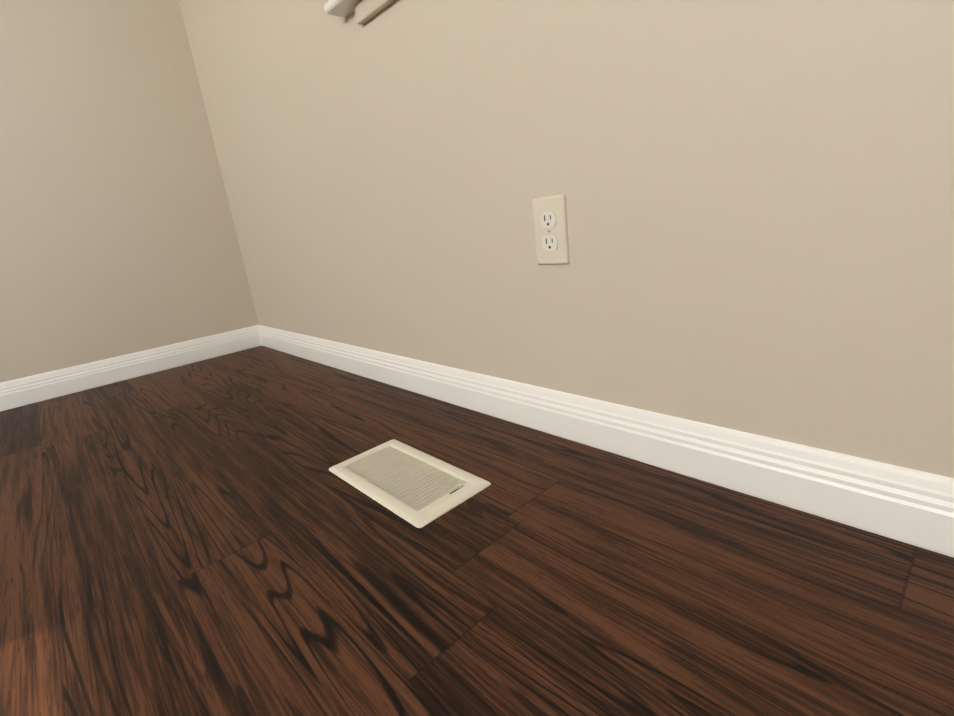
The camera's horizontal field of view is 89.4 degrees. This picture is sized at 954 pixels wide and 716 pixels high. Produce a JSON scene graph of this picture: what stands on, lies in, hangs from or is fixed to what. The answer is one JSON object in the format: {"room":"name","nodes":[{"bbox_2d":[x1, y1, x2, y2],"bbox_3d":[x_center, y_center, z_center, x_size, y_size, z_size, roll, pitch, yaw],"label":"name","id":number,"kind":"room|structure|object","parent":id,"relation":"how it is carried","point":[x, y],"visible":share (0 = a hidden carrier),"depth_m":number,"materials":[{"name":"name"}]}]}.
{"room":"empty room","nodes":[
{"label":"empty room","id":0,"kind":"room"},
{"bbox_2d":[0,0,258,382],"bbox_3d":[-2.232,-0.835,0.937,3.365,2.440,0.200,-20,21,-39],"label":"wall","id":1,"kind":"structure","parent":0,"point":[118,236],"depth_m":1.70,"materials":[{"name":"paint"}]},
{"bbox_2d":[0,325,261,411],"bbox_3d":[-2.023,0.300,1.184,2.965,0.090,0.014,-20,21,-39],"label":"baseboard","id":2,"kind":"structure","parent":1,"relation":"attached to","point":[19,392],"depth_m":1.79,"materials":[{"name":"white wood"}]},
{"bbox_2d":[0,346,953,715],"bbox_3d":[-0.729,0.641,-0.156,3.365,0.120,4.197,-20,21,-39],"label":"floor","id":3,"kind":"structure","parent":0,"point":[212,536],"depth_m":0.60,"materials":[{"name":"brown wood"}]},
{"bbox_2d":[329,439,490,527],"bbox_3d":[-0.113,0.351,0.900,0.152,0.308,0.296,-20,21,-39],"label":"floor vent","id":4,"kind":"object","parent":3,"relation":"in","point":[414,487],"visible":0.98,"depth_m":0.84,"materials":[{"name":"beige metal"}]},
{"bbox_2d":[179,0,953,477],"bbox_3d":[0.271,-1.010,0.491,0.200,2.440,3.797,-20,21,-39],"label":"wall","id":5,"kind":"structure","parent":0,"point":[759,194],"depth_m":0.72,"materials":[{"name":"paint"}]},
{"bbox_2d":[324,0,359,17],"bbox_3d":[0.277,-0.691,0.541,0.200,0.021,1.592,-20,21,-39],"label":"wall bracket","id":6,"kind":"object","parent":5,"relation":"attached to","point":[343,8],"visible":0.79,"depth_m":1.04,"materials":[{"name":"white metal"}]},
{"bbox_2d":[354,0,395,24],"bbox_3d":[0.265,-0.643,0.484,0.016,0.037,1.541,-20,21,-39],"label":"trim","id":7,"kind":"structure","parent":5,"relation":"attached to","point":[366,11],"depth_m":1.00,"materials":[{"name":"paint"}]},
{"bbox_2d":[532,194,569,264],"bbox_3d":[0.126,-0.219,0.833,0.008,0.114,0.070,-20,21,-39],"label":"electrical outlet","id":8,"kind":"object","parent":5,"relation":"attached to","point":[550,228],"visible":1,"depth_m":0.83,"materials":[{"name":"beige plastic"}]},
{"bbox_2d":[540,211,557,251],"bbox_3d":[0.124,-0.218,0.831,0.002,0.066,0.034,-20,21,-39],"label":"receptacle","id":9,"kind":"object","parent":8,"relation":"attached to","point":[548,219],"depth_m":0.83,"materials":[{"name":"beige plastic"}]},
{"bbox_2d":[258,325,953,557],"bbox_3d":[0.330,0.141,0.748,0.014,0.090,3.797,-20,21,-39],"label":"baseboard","id":10,"kind":"structure","parent":5,"relation":"attached to","point":[907,505],"depth_m":0.73,"materials":[{"name":"white wood"}]}
]}

